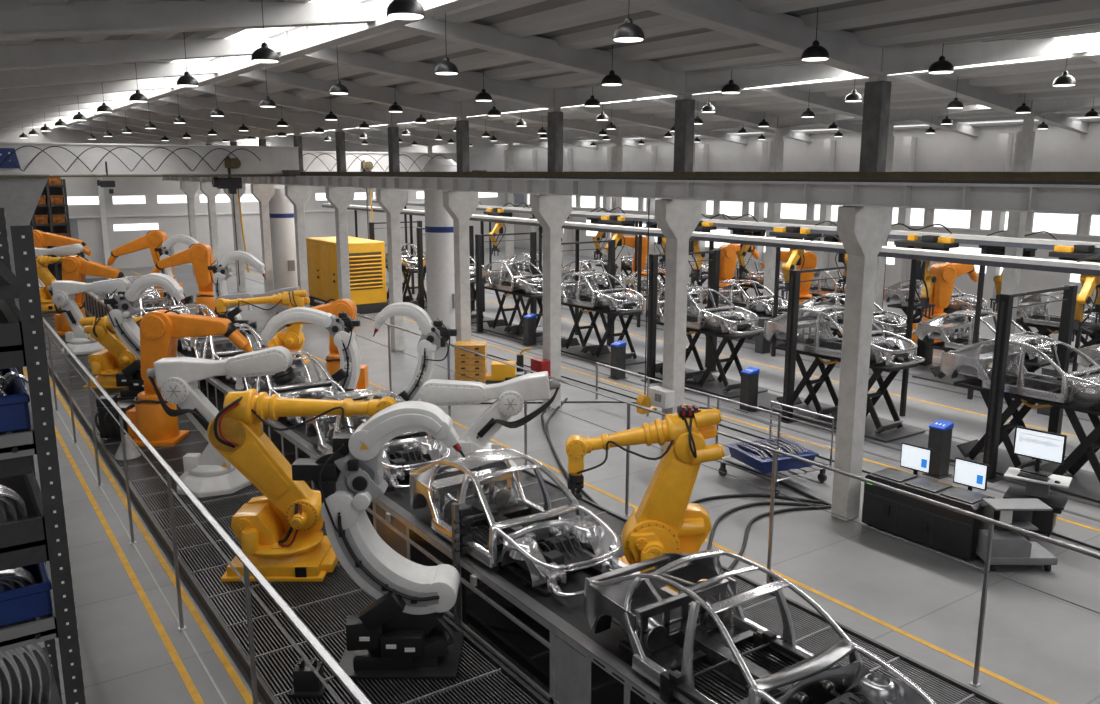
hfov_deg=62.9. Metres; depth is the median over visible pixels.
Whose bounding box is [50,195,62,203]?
crate
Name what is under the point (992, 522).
safety railing
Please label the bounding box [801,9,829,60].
pendant lamp
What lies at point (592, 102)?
pendant lamp
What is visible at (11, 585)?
bracket
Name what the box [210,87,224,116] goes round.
pendant lamp
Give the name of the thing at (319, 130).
pendant lamp
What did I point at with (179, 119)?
pendant lamp
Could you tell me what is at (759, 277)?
car
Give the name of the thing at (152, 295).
car
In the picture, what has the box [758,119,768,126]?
pendant lamp
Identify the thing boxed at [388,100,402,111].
pendant lamp
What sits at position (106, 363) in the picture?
robot arm
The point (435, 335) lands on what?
robot arm
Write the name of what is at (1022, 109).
pendant lamp
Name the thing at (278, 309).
robot arm
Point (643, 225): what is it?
window
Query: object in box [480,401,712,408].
safety railing
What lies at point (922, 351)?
base cabinet
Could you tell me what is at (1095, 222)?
window
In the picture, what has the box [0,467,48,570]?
bin
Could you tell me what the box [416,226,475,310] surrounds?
portal
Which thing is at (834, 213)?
window
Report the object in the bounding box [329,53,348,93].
pendant lamp
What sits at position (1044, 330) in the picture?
scissor lift
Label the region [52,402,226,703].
trim
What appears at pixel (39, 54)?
ceiling beam
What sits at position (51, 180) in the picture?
crate
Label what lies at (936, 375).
scissor lift
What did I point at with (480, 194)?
window
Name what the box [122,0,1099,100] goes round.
trim
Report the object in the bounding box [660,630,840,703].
fixture
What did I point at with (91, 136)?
pendant lamp
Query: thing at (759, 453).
pressed part
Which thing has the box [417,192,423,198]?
window
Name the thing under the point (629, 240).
robot arm
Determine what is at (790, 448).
pressed part
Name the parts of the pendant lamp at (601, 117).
lamp shade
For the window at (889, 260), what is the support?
in the wall at (1056, 149)
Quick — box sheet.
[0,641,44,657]
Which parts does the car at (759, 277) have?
frame, frame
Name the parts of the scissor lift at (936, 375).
foot plate, scissor arm, scissor arm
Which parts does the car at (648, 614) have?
quarter panel, tail panel, frame, quarter panel, wing rail, frame, wing rail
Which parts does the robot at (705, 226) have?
arm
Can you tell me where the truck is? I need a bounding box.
[486,347,530,380]
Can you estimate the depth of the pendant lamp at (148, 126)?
33.19 m
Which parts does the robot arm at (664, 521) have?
slew motor, arm, arm, axis motor, axis motor, axis motor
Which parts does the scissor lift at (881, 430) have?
foot plate, scissor arm, scissor arm, scissor arm, scissor arm, foot plate, foot plate, scissor arm, scissor arm, scissor arm, scissor arm, foot plate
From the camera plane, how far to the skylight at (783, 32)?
13.83 m
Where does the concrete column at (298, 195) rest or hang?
on the floor
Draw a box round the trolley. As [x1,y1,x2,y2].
[716,396,833,494]
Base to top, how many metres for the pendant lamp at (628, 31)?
1.028 m
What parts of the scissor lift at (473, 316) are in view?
scissor arm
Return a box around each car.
[106,276,160,304]
[132,289,189,316]
[160,304,226,350]
[189,323,267,380]
[239,350,345,424]
[305,388,450,488]
[385,243,425,269]
[409,448,629,597]
[423,256,483,280]
[482,260,542,293]
[507,252,562,274]
[561,260,625,287]
[561,271,643,310]
[584,550,936,703]
[591,246,648,267]
[622,269,701,299]
[641,286,763,333]
[646,253,707,276]
[698,279,787,315]
[731,259,784,286]
[763,306,924,365]
[798,293,915,334]
[809,267,845,295]
[883,279,992,313]
[916,310,1056,360]
[940,335,1099,402]
[996,291,1099,328]
[1077,344,1099,367]
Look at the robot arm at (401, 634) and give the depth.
10.64 m
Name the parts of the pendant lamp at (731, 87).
lamp shade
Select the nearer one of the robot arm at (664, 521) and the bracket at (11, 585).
the bracket at (11, 585)
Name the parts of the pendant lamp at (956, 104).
lamp shade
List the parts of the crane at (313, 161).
hoist motor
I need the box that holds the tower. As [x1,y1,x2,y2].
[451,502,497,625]
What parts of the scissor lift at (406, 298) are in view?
scissor arm, scissor arm, foot plate, scissor arm, foot plate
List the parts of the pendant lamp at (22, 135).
lamp shade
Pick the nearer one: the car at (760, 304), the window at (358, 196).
the car at (760, 304)
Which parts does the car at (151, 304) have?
frame, tail panel, quarter panel, frame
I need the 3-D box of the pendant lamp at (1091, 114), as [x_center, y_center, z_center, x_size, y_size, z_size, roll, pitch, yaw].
[15.935,-7.276,26.393,0.390,0.778,0.390,-8,14,-34]
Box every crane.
[0,142,300,309]
[303,151,486,238]
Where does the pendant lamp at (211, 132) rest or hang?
hanging from the ceiling
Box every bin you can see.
[0,368,30,432]
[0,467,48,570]
[0,562,52,626]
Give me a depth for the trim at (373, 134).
47.74 m
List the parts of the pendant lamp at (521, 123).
lamp shade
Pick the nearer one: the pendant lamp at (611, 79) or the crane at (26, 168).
the pendant lamp at (611, 79)
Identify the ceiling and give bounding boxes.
[0,0,1099,145]
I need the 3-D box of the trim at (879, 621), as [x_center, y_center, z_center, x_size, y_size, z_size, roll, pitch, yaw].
[-8.689,-0.108,31.016,0.090,0.004,60.000,-8,14,-34]
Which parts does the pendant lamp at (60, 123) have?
lamp shade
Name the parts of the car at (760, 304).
quarter panel, frame, quarter panel, frame, wing rail, frame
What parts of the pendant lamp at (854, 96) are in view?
lamp shade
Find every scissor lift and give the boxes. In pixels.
[385,266,426,307]
[426,278,494,322]
[483,286,564,342]
[561,300,646,365]
[592,285,624,291]
[595,264,646,275]
[623,293,702,321]
[638,319,767,398]
[658,273,707,298]
[705,306,785,347]
[737,283,784,301]
[759,343,925,442]
[809,293,844,318]
[813,326,905,359]
[887,303,987,335]
[912,342,1053,384]
[950,377,1099,502]
[1016,318,1099,361]
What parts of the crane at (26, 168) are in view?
leg, conductor rail, hoist motor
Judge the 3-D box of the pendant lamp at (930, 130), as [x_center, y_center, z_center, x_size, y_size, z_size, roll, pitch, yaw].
[15.800,-9.525,37.307,0.390,0.894,0.390,-8,14,-34]
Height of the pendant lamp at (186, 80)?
0.992 m
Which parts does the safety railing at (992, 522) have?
post, post, post, post, handrail, post, post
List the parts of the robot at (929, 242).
arm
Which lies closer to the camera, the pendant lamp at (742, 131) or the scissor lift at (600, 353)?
the scissor lift at (600, 353)
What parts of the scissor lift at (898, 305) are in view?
scissor arm, scissor arm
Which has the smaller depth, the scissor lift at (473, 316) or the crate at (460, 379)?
the crate at (460, 379)
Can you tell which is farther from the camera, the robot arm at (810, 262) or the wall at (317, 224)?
the wall at (317, 224)
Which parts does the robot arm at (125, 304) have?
arm, arm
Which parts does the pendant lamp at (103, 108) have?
lamp shade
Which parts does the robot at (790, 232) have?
arm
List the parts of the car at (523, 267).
frame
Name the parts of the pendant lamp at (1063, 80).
lamp shade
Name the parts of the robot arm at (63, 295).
arm, wrist casing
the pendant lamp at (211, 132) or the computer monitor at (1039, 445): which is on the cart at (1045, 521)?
the computer monitor at (1039, 445)
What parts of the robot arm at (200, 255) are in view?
arm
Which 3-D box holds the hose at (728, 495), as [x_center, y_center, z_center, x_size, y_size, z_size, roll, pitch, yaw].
[2.959,2.890,15.915,4.138,0.060,1.482,-8,14,-34]
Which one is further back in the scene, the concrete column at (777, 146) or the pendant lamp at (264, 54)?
the concrete column at (777, 146)
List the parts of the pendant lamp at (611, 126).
lamp shade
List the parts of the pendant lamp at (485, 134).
lamp shade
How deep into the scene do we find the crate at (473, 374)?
25.78 m
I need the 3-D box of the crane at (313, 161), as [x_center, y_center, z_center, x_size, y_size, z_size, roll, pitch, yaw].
[-8.877,-7.596,46.584,12.400,5.360,1.800,-8,14,-34]
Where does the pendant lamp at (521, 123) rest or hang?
hanging from the ceiling
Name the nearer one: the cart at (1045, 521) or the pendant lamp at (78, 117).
the cart at (1045, 521)
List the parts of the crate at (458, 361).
lid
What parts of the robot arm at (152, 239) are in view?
arm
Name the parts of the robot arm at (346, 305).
arm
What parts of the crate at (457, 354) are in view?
lid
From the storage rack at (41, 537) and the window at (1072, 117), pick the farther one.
the window at (1072, 117)
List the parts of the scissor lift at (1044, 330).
scissor arm, scissor arm, scissor arm, scissor arm, scissor arm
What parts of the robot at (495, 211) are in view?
arm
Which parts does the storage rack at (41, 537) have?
panel, steel bracket, steel bracket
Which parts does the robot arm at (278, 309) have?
wrist casing, arm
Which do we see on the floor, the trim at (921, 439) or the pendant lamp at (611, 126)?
the trim at (921, 439)
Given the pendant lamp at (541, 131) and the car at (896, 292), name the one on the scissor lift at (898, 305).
the car at (896, 292)
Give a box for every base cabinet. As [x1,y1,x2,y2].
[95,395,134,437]
[755,317,771,353]
[916,338,933,365]
[1037,366,1054,415]
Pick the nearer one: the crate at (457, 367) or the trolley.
the trolley
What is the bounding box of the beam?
[162,172,1099,214]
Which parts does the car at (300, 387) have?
quarter panel, frame, tail panel, frame, quarter panel, frame, wing rail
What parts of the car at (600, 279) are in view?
quarter panel, frame, frame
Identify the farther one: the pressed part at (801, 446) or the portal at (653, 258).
the portal at (653, 258)
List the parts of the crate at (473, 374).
lid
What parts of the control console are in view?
lid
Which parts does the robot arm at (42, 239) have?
arm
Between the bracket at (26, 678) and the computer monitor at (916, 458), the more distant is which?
the computer monitor at (916, 458)
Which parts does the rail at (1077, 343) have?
support post, support post, support post, support post, support post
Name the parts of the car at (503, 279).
quarter panel, tail panel, frame, quarter panel, wing rail, frame, frame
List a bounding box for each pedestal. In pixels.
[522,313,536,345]
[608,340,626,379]
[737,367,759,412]
[922,419,953,478]
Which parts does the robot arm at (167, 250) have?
arm, arm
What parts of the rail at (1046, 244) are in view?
support post, support post, support post, support post, support post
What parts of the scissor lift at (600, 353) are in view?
foot plate, scissor arm, scissor arm, foot plate, scissor arm, scissor arm, foot plate, scissor arm, scissor arm, scissor arm, scissor arm, foot plate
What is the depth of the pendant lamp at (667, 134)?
41.28 m
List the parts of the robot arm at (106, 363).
axis motor, axis motor, slew motor, arm, arm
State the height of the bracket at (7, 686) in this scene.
0.495 m
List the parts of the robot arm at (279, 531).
slew motor, arm, arm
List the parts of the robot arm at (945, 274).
arm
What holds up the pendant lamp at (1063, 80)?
hanging from the ceiling
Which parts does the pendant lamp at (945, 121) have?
lamp shade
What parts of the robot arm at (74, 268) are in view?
arm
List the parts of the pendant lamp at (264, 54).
cord, lamp shade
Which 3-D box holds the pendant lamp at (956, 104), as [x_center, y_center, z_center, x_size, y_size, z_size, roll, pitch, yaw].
[10.166,-6.557,22.493,0.390,0.905,0.390,-8,14,-34]
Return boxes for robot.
[484,208,512,255]
[587,218,607,259]
[598,215,634,272]
[646,222,665,266]
[688,221,716,284]
[728,227,765,277]
[769,226,821,299]
[823,234,847,290]
[894,234,958,317]
[979,245,1036,311]
[1049,244,1099,341]
[1085,284,1099,322]
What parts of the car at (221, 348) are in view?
quarter panel, frame, tail panel, quarter panel, frame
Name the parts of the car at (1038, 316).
quarter panel, quarter panel, frame, frame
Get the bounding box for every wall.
[0,128,514,268]
[513,122,1099,315]
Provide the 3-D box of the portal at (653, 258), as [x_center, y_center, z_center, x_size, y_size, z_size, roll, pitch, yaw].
[3.949,-1.098,26.557,2.890,3.700,0.440,-8,14,-34]
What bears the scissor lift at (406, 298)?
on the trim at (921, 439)
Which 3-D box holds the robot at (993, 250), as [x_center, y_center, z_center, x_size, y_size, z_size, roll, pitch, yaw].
[14.296,-2.406,28.350,0.868,2.260,1.500,-8,14,-34]
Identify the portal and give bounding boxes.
[369,221,424,297]
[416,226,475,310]
[472,232,539,332]
[561,239,615,346]
[640,250,719,382]
[777,266,846,422]
[983,284,1077,482]
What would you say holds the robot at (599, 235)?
hanging from the rail at (1077, 343)
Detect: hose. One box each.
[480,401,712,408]
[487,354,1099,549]
[541,409,582,496]
[546,398,596,503]
[691,494,821,503]
[707,501,824,549]
[721,459,831,504]
[728,505,830,569]
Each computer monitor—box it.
[900,442,931,474]
[953,457,988,490]
[1013,426,1066,476]
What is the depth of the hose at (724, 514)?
16.33 m
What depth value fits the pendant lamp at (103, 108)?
24.06 m
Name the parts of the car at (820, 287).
quarter panel, frame, frame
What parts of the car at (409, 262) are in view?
frame, frame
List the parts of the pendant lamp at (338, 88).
lamp shade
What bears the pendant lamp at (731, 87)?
hanging from the ceiling
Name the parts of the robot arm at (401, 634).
arm, label plate, arm, stay rod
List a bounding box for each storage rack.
[0,208,85,703]
[30,179,72,280]
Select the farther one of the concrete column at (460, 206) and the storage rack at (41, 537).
the concrete column at (460, 206)
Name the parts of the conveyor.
panel, panel, panel, panel, panel, panel, panel, panel, panel, panel, panel, panel, panel, panel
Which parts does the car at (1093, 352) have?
frame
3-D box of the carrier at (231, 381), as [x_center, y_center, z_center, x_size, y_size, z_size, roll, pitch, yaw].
[-8.072,0.437,23.142,1.340,0.115,3.000,-8,14,-34]
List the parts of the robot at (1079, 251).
arm, joint motor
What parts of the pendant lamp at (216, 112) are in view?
lamp shade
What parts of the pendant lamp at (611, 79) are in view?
lamp shade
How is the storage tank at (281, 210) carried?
on the floor
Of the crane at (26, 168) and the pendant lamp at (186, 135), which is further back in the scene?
the pendant lamp at (186, 135)
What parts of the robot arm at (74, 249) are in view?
wrist casing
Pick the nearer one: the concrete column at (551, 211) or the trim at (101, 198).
the concrete column at (551, 211)
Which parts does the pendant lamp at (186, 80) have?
lamp shade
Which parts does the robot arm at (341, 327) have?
arm, number plate, arm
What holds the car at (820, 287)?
on the scissor lift at (821, 298)
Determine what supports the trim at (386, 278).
on the floor
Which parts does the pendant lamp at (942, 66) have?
lamp shade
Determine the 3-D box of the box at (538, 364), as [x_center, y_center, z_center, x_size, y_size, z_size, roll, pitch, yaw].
[-0.248,0.494,22.945,0.300,0.620,0.500,-8,14,-34]
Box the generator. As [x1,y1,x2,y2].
[306,236,387,313]
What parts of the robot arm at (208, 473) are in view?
arm, wrist casing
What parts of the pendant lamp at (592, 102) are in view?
lamp shade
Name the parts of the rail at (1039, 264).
support post, support post, support post, support post, support post, support post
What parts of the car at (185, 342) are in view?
frame, roof panel, frame, frame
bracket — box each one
[0,501,6,522]
[0,578,25,587]
[0,580,15,589]
[0,583,4,591]
[0,650,21,703]
[0,656,11,703]
[0,681,1,703]
[10,648,31,703]
[19,645,41,703]
[30,643,51,700]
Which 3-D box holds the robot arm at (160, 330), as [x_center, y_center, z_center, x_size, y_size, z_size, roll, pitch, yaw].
[-7.941,0.521,19.839,2.873,2.969,0.950,0,11,0]
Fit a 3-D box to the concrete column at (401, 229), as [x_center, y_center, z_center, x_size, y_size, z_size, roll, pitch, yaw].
[-10.046,-9.703,59.697,0.372,7.530,0.344,-8,14,-34]
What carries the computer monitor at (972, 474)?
on the desktop computer
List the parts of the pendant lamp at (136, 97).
lamp shade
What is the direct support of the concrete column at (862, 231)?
on the floor
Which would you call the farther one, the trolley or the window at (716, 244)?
the window at (716, 244)
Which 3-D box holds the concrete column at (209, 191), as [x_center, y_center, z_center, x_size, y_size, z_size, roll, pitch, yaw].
[-18.305,-7.512,48.779,1.000,7.530,0.348,-8,14,-34]
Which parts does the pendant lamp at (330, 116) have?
lamp shade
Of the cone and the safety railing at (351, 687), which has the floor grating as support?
the cone
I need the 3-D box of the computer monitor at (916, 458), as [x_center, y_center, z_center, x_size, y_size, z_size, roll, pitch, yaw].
[6.303,1.903,15.518,0.240,0.600,0.540,-10,15,-40]
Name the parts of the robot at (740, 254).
arm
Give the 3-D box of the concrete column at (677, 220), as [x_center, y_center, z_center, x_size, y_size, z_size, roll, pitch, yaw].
[2.652,-1.511,18.882,1.000,7.530,0.348,-8,14,-34]
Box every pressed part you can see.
[737,444,764,457]
[740,442,769,458]
[762,440,794,454]
[767,438,795,453]
[769,439,801,453]
[775,438,803,453]
[779,437,807,451]
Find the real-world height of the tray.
0.260 m
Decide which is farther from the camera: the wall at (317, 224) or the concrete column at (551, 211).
the wall at (317, 224)
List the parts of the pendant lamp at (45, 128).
lamp shade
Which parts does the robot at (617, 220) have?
arm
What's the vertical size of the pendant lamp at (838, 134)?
0.894 m
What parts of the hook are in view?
chain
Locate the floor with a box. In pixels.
[24,247,1099,703]
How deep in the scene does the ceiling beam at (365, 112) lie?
27.71 m
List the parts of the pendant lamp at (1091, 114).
lamp shade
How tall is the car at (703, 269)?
1.004 m
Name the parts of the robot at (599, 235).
arm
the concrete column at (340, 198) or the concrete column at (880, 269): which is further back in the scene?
the concrete column at (340, 198)
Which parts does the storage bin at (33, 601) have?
steel bracket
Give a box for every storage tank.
[269,188,297,289]
[424,159,456,346]
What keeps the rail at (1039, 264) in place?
on the floor
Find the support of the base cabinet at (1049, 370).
on the floor
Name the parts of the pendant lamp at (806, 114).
lamp shade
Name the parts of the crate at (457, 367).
lid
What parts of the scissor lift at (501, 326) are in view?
foot plate, scissor arm, scissor arm, foot plate, scissor arm, foot plate, scissor arm, scissor arm, scissor arm, scissor arm, scissor arm, foot plate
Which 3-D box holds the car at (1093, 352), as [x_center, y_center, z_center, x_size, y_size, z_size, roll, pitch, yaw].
[15.064,0.178,21.618,1.531,1.004,3.988,-8,14,-34]
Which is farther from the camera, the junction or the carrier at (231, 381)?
the carrier at (231, 381)
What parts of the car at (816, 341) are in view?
quarter panel, tail panel, frame, quarter panel, roof panel, frame, wing rail, wing rail, frame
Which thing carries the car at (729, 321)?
on the scissor lift at (703, 380)
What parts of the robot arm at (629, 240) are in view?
arm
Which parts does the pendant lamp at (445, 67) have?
cord, lamp shade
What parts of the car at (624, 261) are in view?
quarter panel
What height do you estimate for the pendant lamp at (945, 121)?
0.778 m
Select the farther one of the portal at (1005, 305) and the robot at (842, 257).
the robot at (842, 257)
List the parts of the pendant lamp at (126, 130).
lamp shade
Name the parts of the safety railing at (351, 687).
post, post, post, post, post, post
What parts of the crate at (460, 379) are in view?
lid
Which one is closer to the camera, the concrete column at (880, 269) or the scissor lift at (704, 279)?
the concrete column at (880, 269)
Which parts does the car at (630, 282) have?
quarter panel, tail panel, frame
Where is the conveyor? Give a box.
[83,278,717,703]
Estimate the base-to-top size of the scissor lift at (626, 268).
1.045 m
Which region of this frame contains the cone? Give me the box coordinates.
[114,435,140,459]
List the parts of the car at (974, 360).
quarter panel, tail panel, quarter panel, frame, roof panel, frame, wing rail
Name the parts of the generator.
door, door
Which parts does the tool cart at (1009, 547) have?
label plate, drawer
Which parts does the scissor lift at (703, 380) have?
foot plate, scissor arm, foot plate, scissor arm, foot plate, scissor arm, scissor arm, scissor arm, foot plate, scissor arm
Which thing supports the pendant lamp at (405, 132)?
hanging from the ceiling
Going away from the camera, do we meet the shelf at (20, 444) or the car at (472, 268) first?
the shelf at (20, 444)
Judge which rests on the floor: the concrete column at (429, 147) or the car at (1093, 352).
the concrete column at (429, 147)
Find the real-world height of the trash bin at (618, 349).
1.098 m
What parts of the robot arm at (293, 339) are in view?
arm, arm, axis motor, axis motor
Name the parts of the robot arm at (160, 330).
arm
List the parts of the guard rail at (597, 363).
post, post, handrail, post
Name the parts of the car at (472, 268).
quarter panel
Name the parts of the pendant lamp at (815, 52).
lamp shade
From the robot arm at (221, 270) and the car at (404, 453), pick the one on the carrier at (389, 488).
the car at (404, 453)
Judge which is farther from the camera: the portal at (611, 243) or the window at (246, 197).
the window at (246, 197)
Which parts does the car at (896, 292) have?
quarter panel, tail panel, frame, quarter panel, frame, wing rail, wing rail, frame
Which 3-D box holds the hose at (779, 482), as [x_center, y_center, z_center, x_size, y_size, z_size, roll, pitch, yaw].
[4.355,2.515,17.785,0.230,0.060,3.412,-7,13,-30]
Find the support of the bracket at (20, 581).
in the storage bin at (33, 601)
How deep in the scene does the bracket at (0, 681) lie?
5.27 m
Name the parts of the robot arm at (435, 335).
arm, arm, number plate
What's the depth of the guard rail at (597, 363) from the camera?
22.27 m
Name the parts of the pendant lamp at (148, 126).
lamp shade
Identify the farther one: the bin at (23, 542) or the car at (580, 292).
the car at (580, 292)
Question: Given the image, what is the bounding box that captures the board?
[0,641,61,703]
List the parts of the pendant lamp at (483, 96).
lamp shade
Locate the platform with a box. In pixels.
[512,465,1002,703]
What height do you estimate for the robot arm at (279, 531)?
2.750 m
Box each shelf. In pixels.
[0,261,18,298]
[0,299,26,368]
[0,407,36,459]
[0,588,57,651]
[982,498,1052,510]
[1003,487,1067,509]
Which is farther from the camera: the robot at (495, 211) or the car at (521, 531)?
the robot at (495, 211)
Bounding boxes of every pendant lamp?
[19,125,27,137]
[29,121,38,134]
[40,116,50,130]
[55,111,66,126]
[73,95,86,120]
[88,122,95,139]
[97,86,112,112]
[103,120,112,136]
[122,114,131,132]
[129,62,147,101]
[145,105,155,128]
[161,131,168,140]
[173,94,185,122]
[177,37,198,86]
[182,132,190,137]
[208,121,216,134]
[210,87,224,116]
[238,124,248,130]
[251,0,279,62]
[260,67,275,106]
[276,109,287,125]
[314,127,323,132]
[324,130,331,140]
[325,98,337,119]
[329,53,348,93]
[359,121,369,128]
[359,132,367,137]
[387,0,424,19]
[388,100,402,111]
[402,129,410,134]
[415,115,426,122]
[435,13,458,74]
[435,127,442,139]
[475,69,491,101]
[482,119,489,136]
[487,106,500,115]
[516,111,526,126]
[538,127,546,133]
[584,87,599,106]
[596,105,608,120]
[598,129,606,134]
[601,45,622,85]
[606,108,615,128]
[612,0,644,41]
[664,131,672,136]
[694,113,702,123]
[701,102,715,112]
[721,70,740,93]
[738,127,746,133]
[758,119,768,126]
[758,134,765,139]
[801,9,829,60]
[801,89,814,117]
[828,122,838,129]
[834,131,842,136]
[845,74,862,101]
[925,117,934,132]
[928,43,953,73]
[940,111,952,124]
[947,78,963,108]
[1015,96,1030,112]
[1037,120,1048,128]
[1052,34,1075,86]
[1084,101,1099,117]
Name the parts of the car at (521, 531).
quarter panel, tail panel, frame, roof panel, quarter panel, wing rail, frame, frame, wing rail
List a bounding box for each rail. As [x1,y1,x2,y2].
[321,203,1099,415]
[371,199,1099,399]
[479,201,1099,371]
[595,362,780,437]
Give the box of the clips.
[0,372,28,395]
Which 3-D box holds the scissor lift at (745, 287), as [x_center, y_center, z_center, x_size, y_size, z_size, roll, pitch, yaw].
[9.107,-2.624,40.881,1.500,1.045,3.800,-8,14,-34]
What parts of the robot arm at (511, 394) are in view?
wrist casing, arm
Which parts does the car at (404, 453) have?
quarter panel, frame, tail panel, roof panel, wing rail, frame, frame, wing rail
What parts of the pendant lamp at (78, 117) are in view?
lamp shade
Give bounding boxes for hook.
[636,198,656,413]
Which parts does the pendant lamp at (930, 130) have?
lamp shade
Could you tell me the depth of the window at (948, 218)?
41.54 m
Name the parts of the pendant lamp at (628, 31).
lamp shade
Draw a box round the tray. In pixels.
[726,438,818,472]
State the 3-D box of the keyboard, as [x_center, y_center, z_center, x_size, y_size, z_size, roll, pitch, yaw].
[8.037,2.072,14.960,0.460,0.029,0.180,10,15,41]
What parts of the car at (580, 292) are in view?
quarter panel, tail panel, frame, quarter panel, frame, wing rail, frame, wing rail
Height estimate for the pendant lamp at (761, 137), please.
0.894 m
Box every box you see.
[531,357,550,379]
[648,386,674,408]
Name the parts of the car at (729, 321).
quarter panel, frame, quarter panel, frame, wing rail, frame, wing rail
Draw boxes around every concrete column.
[180,144,198,274]
[200,142,220,264]
[223,140,245,291]
[251,137,274,291]
[285,134,310,307]
[325,129,354,299]
[367,149,374,231]
[376,124,408,350]
[399,148,402,247]
[427,146,431,152]
[443,117,478,340]
[504,142,513,263]
[531,108,571,408]
[561,228,562,266]
[611,136,622,285]
[655,95,701,451]
[688,133,694,285]
[763,128,783,298]
[831,75,892,520]
[873,123,894,314]
[1001,117,1034,333]
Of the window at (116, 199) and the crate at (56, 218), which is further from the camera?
the window at (116, 199)
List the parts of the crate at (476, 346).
lid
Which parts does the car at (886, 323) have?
quarter panel, frame, quarter panel, frame, wing rail, wing rail, frame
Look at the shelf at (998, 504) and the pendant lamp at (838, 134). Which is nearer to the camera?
the shelf at (998, 504)
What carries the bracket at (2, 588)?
in the storage bin at (33, 601)
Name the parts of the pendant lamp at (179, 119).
lamp shade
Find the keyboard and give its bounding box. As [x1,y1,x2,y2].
[1017,472,1049,481]
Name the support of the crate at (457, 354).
on the crate at (458, 361)
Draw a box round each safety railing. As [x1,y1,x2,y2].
[42,316,371,703]
[314,300,1099,686]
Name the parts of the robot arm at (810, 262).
arm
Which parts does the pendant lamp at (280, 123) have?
lamp shade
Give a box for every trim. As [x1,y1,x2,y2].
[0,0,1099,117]
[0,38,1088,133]
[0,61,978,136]
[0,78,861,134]
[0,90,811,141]
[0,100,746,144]
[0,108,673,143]
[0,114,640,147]
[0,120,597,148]
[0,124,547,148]
[23,367,203,703]
[41,0,1099,136]
[49,377,252,703]
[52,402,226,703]
[69,177,504,266]
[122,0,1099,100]
[132,271,1059,703]
[231,266,1099,531]
[234,265,1099,521]
[386,278,1076,436]
[514,194,1099,237]
[529,133,1098,312]
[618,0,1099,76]
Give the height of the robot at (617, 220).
2.260 m
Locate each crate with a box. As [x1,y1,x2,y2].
[34,214,47,223]
[37,195,45,204]
[48,177,60,184]
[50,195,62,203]
[52,214,64,223]
[454,347,486,357]
[455,341,486,351]
[455,354,486,364]
[455,360,486,370]
[455,367,486,377]
[455,377,485,383]
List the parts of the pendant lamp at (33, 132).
lamp shade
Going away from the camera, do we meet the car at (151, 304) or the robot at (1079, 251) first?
the robot at (1079, 251)
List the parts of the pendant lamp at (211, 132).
lamp shade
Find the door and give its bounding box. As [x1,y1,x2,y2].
[29,220,78,238]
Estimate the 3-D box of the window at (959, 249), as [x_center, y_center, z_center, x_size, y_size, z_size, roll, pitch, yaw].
[19.295,-4.146,40.725,0.020,1.100,2.900,-8,14,-34]
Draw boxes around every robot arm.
[33,230,91,267]
[35,244,84,286]
[36,255,78,310]
[48,278,130,354]
[54,255,124,334]
[79,316,142,387]
[104,273,185,398]
[107,230,182,297]
[126,309,252,446]
[147,346,295,497]
[151,243,217,316]
[154,234,198,304]
[207,389,396,581]
[208,251,265,333]
[214,286,299,347]
[215,290,309,363]
[261,307,367,400]
[278,299,368,389]
[292,401,464,678]
[373,302,456,436]
[419,371,560,469]
[565,405,724,592]
[605,236,647,292]
[706,244,758,304]
[761,251,816,305]
[911,263,977,342]
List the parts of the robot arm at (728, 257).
arm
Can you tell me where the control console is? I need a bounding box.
[862,467,993,559]
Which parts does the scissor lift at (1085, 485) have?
foot plate, scissor arm, scissor arm, scissor arm, scissor arm, foot plate, foot plate, scissor arm, scissor arm, scissor arm, scissor arm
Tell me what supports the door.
in the wall at (317, 224)
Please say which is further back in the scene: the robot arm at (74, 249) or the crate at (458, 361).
the robot arm at (74, 249)
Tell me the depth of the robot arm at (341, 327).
22.57 m
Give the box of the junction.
[289,658,327,697]
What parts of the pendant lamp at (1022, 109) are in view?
lamp shade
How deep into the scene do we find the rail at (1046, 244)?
27.97 m
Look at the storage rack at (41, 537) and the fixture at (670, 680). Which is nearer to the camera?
the storage rack at (41, 537)
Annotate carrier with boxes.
[214,375,235,384]
[281,417,304,426]
[387,473,438,490]
[431,508,607,596]
[619,623,708,655]
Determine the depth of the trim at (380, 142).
51.44 m
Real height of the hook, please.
4.560 m
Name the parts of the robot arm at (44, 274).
arm, arm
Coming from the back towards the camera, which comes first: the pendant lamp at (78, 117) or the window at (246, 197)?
the window at (246, 197)
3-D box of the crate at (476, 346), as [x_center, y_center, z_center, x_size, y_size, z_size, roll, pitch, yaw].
[-2.291,-0.158,25.963,0.885,0.190,0.680,0,11,0]
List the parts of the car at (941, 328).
quarter panel, tail panel, quarter panel, frame, roof panel, frame, wing rail, wing rail, frame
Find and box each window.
[67,196,98,204]
[112,196,145,203]
[113,223,157,230]
[157,195,186,202]
[170,0,363,62]
[200,194,229,202]
[240,194,257,201]
[316,193,326,199]
[353,192,374,199]
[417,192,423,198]
[478,192,496,196]
[495,117,1099,144]
[572,196,575,206]
[581,196,594,207]
[586,220,597,235]
[622,197,637,209]
[638,224,656,241]
[705,229,729,247]
[706,201,713,213]
[720,201,741,215]
[749,202,766,216]
[764,233,804,251]
[781,203,806,219]
[814,205,838,220]
[886,242,894,264]
[892,208,923,225]
[934,209,970,227]
[946,247,1002,274]
[981,211,1008,229]
[1033,213,1077,233]
[1070,274,1080,282]
[1090,215,1099,234]
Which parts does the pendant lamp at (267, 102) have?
lamp shade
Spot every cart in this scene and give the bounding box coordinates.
[976,498,1057,570]
[1003,467,1071,536]
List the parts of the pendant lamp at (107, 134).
lamp shade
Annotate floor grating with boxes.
[42,311,549,703]
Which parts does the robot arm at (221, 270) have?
arm, arm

